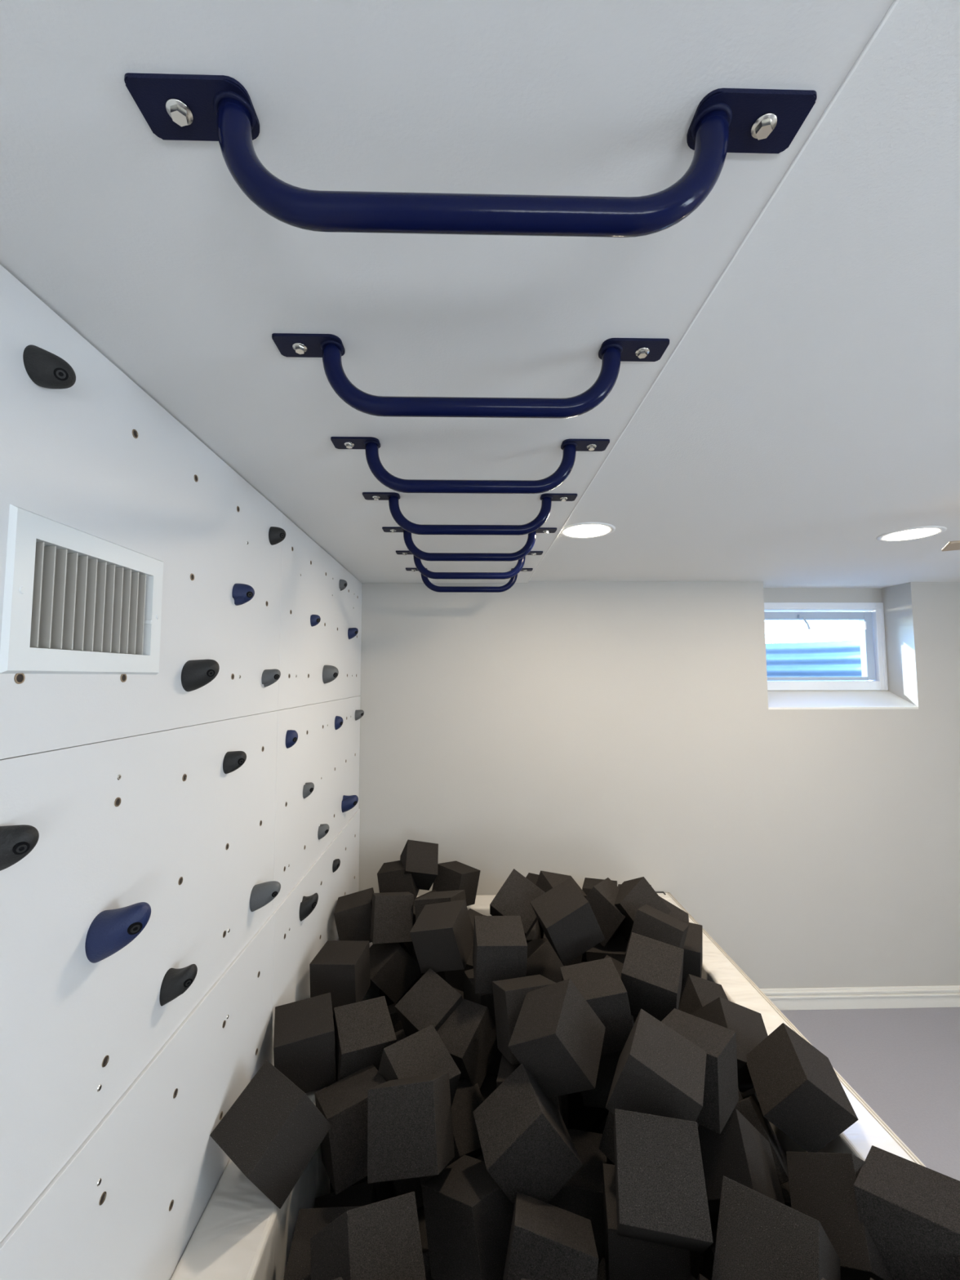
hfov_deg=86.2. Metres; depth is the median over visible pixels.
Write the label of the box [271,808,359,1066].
wall panel
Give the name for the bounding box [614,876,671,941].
cube
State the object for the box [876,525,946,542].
recessed light
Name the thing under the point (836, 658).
window well
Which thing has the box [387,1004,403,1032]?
cube
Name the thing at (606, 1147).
cube
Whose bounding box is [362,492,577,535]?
bar
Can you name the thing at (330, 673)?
hold
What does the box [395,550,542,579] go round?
bar
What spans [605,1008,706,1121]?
cube
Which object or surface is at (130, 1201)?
wall panel
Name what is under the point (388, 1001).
cube
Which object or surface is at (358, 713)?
hold
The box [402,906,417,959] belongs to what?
cube
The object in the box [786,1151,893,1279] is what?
cube
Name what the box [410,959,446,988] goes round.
cube
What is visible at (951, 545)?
air vent
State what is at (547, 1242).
cube
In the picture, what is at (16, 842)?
hold
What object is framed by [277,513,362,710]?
wall panel
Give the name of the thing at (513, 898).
cube
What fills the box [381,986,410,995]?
cube
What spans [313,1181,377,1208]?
cube
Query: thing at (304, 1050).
cube
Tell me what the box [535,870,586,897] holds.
cube
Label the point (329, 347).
bar
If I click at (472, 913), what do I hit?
cube
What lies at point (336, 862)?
hold
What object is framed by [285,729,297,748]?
hold
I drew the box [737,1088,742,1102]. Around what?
cube
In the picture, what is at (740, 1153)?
cube
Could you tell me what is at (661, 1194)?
cube
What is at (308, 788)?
hold
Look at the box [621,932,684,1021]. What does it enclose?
cube
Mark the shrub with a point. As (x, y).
(778, 636)
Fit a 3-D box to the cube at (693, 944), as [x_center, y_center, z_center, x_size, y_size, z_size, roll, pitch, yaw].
[0.772,1.208,1.987,0.166,0.192,0.186,-2,-5,26]
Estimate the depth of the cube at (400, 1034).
1.71 m
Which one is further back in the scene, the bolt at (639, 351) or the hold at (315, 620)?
the hold at (315, 620)
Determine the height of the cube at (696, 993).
0.263 m
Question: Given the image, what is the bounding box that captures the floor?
[780,1007,959,1181]
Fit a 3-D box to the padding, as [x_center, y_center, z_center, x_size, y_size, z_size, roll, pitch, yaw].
[-0.517,1.528,0.626,0.164,0.615,3.890,0,-4,-1]
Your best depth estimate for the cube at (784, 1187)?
1.35 m
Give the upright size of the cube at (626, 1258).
0.172 m
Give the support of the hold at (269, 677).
attached to the wall panel at (97, 455)
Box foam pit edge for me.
[655,891,926,1167]
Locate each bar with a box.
[124,72,817,237]
[271,333,669,418]
[330,436,609,493]
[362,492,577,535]
[382,526,556,561]
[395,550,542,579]
[405,568,533,592]
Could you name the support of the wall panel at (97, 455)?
attached to the wall
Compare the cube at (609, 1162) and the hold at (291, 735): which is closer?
the cube at (609, 1162)
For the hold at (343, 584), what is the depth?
2.36 m
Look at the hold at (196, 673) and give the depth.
1.07 m
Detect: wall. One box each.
[359,581,959,988]
[417,894,544,933]
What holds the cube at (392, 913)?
on the cube at (393, 969)
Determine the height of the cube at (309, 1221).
0.171 m
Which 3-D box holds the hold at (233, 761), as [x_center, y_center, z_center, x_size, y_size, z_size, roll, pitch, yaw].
[-0.599,0.301,1.263,0.045,0.055,0.049,0,-4,-1]
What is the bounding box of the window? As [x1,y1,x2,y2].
[764,602,918,709]
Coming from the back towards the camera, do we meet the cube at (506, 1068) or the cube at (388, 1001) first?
the cube at (388, 1001)
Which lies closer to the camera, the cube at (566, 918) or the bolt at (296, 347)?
the bolt at (296, 347)
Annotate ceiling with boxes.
[528,0,959,588]
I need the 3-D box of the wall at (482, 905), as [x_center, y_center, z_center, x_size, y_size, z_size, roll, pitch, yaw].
[0.120,1.672,2.667,1.536,0.615,0.159,0,-4,-1]
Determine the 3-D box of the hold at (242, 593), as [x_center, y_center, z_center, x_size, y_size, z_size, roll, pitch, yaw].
[-0.600,-0.116,1.313,0.044,0.056,0.051,0,-4,-1]
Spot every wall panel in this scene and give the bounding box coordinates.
[0,264,282,759]
[0,711,277,1242]
[0,913,274,1279]
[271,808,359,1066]
[272,695,360,912]
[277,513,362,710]
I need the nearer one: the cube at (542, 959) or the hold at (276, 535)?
the hold at (276, 535)
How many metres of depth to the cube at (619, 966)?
1.90 m
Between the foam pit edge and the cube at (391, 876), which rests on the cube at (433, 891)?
the cube at (391, 876)
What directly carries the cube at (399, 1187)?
on the cube
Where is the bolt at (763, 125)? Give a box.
[750,111,777,138]
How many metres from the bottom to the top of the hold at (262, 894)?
0.078 m
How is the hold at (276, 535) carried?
attached to the wall panel at (97, 455)
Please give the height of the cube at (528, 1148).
0.222 m
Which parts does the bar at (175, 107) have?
mounting plate, mounting plate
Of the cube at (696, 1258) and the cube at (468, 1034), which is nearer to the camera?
the cube at (696, 1258)
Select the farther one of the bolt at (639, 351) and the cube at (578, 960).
the cube at (578, 960)
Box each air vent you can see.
[0,503,163,674]
[941,540,959,551]
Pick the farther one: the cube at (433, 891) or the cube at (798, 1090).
the cube at (433, 891)
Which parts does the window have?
sash, frame, sill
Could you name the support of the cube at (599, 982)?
on the cube at (597, 1097)
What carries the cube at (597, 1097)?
on the cube
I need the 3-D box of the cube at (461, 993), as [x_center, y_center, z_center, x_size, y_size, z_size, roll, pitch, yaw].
[-0.101,1.421,1.896,0.218,0.254,0.215,-1,-4,6]
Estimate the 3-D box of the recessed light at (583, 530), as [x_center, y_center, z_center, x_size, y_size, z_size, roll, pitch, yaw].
[0.394,-0.402,1.893,0.206,0.006,0.206,0,-4,-1]
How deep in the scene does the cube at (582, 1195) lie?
1.23 m
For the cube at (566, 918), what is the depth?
1.73 m
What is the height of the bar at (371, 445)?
0.115 m
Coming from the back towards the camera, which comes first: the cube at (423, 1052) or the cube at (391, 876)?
the cube at (391, 876)
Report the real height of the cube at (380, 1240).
0.259 m
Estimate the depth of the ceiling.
0.95 m
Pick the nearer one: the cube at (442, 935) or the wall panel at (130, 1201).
the wall panel at (130, 1201)
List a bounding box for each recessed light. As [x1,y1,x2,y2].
[559,522,615,538]
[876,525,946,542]
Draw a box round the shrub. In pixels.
[765,635,787,643]
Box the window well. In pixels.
[765,640,868,680]
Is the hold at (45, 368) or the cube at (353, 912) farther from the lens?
the cube at (353, 912)
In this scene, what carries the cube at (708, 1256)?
on the cube
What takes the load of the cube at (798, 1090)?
on the cube at (748, 1107)
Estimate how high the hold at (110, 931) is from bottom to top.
0.089 m
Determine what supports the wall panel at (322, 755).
attached to the wall
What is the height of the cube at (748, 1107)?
0.266 m
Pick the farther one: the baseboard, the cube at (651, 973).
the baseboard
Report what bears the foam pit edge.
on the floor
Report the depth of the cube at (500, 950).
1.64 m
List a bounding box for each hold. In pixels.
[0,824,39,871]
[22,344,75,389]
[84,902,151,963]
[159,964,197,1006]
[181,659,219,691]
[222,751,246,773]
[231,583,254,605]
[249,880,280,911]
[261,669,280,687]
[268,526,285,545]
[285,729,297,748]
[299,893,318,921]
[302,782,314,798]
[310,614,320,626]
[317,823,328,839]
[322,665,338,683]
[332,858,340,872]
[334,715,342,729]
[338,579,346,591]
[341,795,358,812]
[347,627,358,639]
[355,710,364,720]
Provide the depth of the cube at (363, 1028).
1.49 m
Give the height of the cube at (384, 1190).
0.169 m
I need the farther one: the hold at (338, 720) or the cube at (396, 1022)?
the hold at (338, 720)
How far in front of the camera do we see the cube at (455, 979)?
1.99 m
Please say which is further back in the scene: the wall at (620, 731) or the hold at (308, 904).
the wall at (620, 731)
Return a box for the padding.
[170,938,379,1279]
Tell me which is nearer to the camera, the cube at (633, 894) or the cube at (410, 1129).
the cube at (410, 1129)
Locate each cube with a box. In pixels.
[209,1060,331,1208]
[273,992,336,1093]
[283,1205,362,1279]
[309,940,370,1013]
[310,1191,426,1279]
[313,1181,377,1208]
[314,1064,386,1195]
[329,1175,393,1201]
[333,887,373,942]
[333,995,396,1081]
[367,1071,454,1183]
[369,891,413,943]
[369,942,421,1004]
[377,860,419,901]
[377,1024,461,1106]
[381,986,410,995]
[384,991,407,1005]
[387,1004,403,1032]
[391,1177,423,1212]
[395,968,462,1036]
[395,1029,407,1041]
[400,840,438,890]
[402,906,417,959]
[409,899,473,973]
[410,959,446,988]
[413,889,435,906]
[414,889,466,921]
[417,1208,434,1279]
[418,1079,483,1184]
[421,1155,514,1279]
[431,860,480,906]
[436,998,497,1088]
[444,946,473,991]
[452,986,463,998]
[463,968,496,1031]
[467,908,484,928]
[472,915,527,993]
[473,1062,582,1204]
[475,1074,497,1159]
[489,868,545,938]
[492,974,555,1065]
[496,1054,563,1119]
[502,1191,598,1279]
[507,978,605,1097]
[525,872,538,884]
[525,920,542,943]
[525,937,565,982]
[529,878,604,965]
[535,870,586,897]
[542,933,582,965]
[547,1128,607,1262]
[560,957,632,1055]
[582,877,617,895]
[582,1015,634,1108]
[585,877,626,946]
[586,932,628,963]
[596,1257,606,1279]
[599,1111,698,1164]
[602,1163,690,1279]
[604,955,623,978]
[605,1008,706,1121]
[606,1156,612,1164]
[612,1162,703,1279]
[613,1108,713,1253]
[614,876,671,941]
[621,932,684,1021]
[625,904,688,954]
[659,896,688,922]
[661,1008,738,1133]
[678,973,728,1013]
[680,920,702,978]
[690,996,768,1092]
[697,1108,785,1224]
[697,1273,708,1279]
[701,1217,717,1279]
[711,1175,840,1279]
[734,1093,788,1184]
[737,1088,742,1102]
[746,1022,858,1152]
[780,1152,791,1208]
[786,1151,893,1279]
[853,1145,959,1279]
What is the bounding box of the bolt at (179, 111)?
[165,97,193,125]
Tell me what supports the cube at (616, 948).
on the cube
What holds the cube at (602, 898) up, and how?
on the cube at (616, 948)
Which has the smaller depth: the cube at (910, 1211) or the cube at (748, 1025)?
the cube at (910, 1211)
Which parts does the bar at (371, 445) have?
mounting plate, mounting plate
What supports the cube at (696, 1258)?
on the cube
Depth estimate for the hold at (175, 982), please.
0.99 m
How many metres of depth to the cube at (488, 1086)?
1.60 m
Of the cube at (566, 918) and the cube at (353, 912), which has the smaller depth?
the cube at (566, 918)
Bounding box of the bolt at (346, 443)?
[344,441,354,446]
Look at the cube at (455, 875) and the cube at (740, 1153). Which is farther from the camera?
the cube at (455, 875)
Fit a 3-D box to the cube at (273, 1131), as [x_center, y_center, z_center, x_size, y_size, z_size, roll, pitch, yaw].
[-0.486,1.151,1.205,0.169,0.227,0.219,-3,-5,35]
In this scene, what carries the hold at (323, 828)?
attached to the wall panel at (322, 755)
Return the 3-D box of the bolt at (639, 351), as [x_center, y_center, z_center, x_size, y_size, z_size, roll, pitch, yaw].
[0.261,-0.463,0.824,0.022,0.002,0.022,0,-4,-1]
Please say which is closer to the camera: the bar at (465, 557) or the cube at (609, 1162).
the cube at (609, 1162)
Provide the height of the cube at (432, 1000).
0.233 m
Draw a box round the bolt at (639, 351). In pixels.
[635,346,649,355]
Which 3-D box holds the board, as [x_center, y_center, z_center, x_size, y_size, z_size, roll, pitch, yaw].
[-0.141,-0.505,0.361,0.937,0.014,5.055,0,-4,-1]
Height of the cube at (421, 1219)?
0.210 m
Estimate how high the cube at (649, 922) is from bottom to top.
0.225 m
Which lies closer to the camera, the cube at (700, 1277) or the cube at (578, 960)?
the cube at (700, 1277)
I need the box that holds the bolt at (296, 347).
[292,342,306,351]
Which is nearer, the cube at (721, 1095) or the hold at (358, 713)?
the cube at (721, 1095)
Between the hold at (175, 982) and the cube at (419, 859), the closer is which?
the hold at (175, 982)
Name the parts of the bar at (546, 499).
mounting plate, mounting plate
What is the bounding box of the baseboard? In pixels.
[760,985,959,1010]
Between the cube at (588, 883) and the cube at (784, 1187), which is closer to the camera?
the cube at (784, 1187)
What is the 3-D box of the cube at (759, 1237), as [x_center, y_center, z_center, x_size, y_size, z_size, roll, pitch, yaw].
[0.525,1.122,0.906,0.182,0.237,0.220,-4,-5,41]
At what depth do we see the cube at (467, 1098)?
1.42 m
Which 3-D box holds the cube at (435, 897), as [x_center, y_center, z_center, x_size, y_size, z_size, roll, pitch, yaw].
[-0.154,1.120,2.083,0.185,0.210,0.189,-2,-4,20]
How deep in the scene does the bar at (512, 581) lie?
2.49 m
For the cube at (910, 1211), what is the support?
on the cube at (821, 1188)
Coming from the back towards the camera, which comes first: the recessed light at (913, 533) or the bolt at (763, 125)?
the recessed light at (913, 533)
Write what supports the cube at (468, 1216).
on the cube
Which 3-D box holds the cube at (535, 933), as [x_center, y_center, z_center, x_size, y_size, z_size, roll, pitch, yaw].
[0.166,1.254,2.135,0.183,0.217,0.198,-1,-4,11]
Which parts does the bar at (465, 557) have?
mounting plate, mounting plate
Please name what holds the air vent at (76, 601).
attached to the wall panel at (97, 455)
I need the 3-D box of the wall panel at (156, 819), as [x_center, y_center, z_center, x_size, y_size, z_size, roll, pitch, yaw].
[-0.622,0.480,0.966,0.019,0.608,1.218,0,-4,-1]
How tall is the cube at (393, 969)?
0.224 m
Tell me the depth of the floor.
2.37 m
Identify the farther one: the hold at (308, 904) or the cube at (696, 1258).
the hold at (308, 904)
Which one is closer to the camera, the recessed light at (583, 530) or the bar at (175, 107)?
the bar at (175, 107)
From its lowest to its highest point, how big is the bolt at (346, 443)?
0.002 m
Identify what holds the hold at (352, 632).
attached to the wall panel at (310, 577)
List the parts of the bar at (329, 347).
mounting plate, mounting plate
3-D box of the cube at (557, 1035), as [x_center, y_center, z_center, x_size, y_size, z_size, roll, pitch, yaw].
[0.204,1.035,1.339,0.216,0.254,0.218,-2,-4,23]
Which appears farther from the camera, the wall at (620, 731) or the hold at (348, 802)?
the wall at (620, 731)
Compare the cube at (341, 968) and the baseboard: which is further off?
the baseboard
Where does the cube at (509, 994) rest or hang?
on the cube at (506, 1068)
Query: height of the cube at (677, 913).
0.262 m
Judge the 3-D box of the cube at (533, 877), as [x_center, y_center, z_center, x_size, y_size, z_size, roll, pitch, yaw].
[0.292,1.271,2.510,0.219,0.237,0.184,3,-5,-41]
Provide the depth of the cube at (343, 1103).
1.29 m
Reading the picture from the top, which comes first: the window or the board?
the board
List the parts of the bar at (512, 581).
mounting plate, mounting plate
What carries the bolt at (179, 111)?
in the bar at (175, 107)
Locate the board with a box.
[0,0,899,583]
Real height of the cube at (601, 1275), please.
0.200 m
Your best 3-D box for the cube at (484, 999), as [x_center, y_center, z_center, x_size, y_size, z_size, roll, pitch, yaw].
[0.044,1.256,1.783,0.158,0.158,0.158,2,-5,-23]

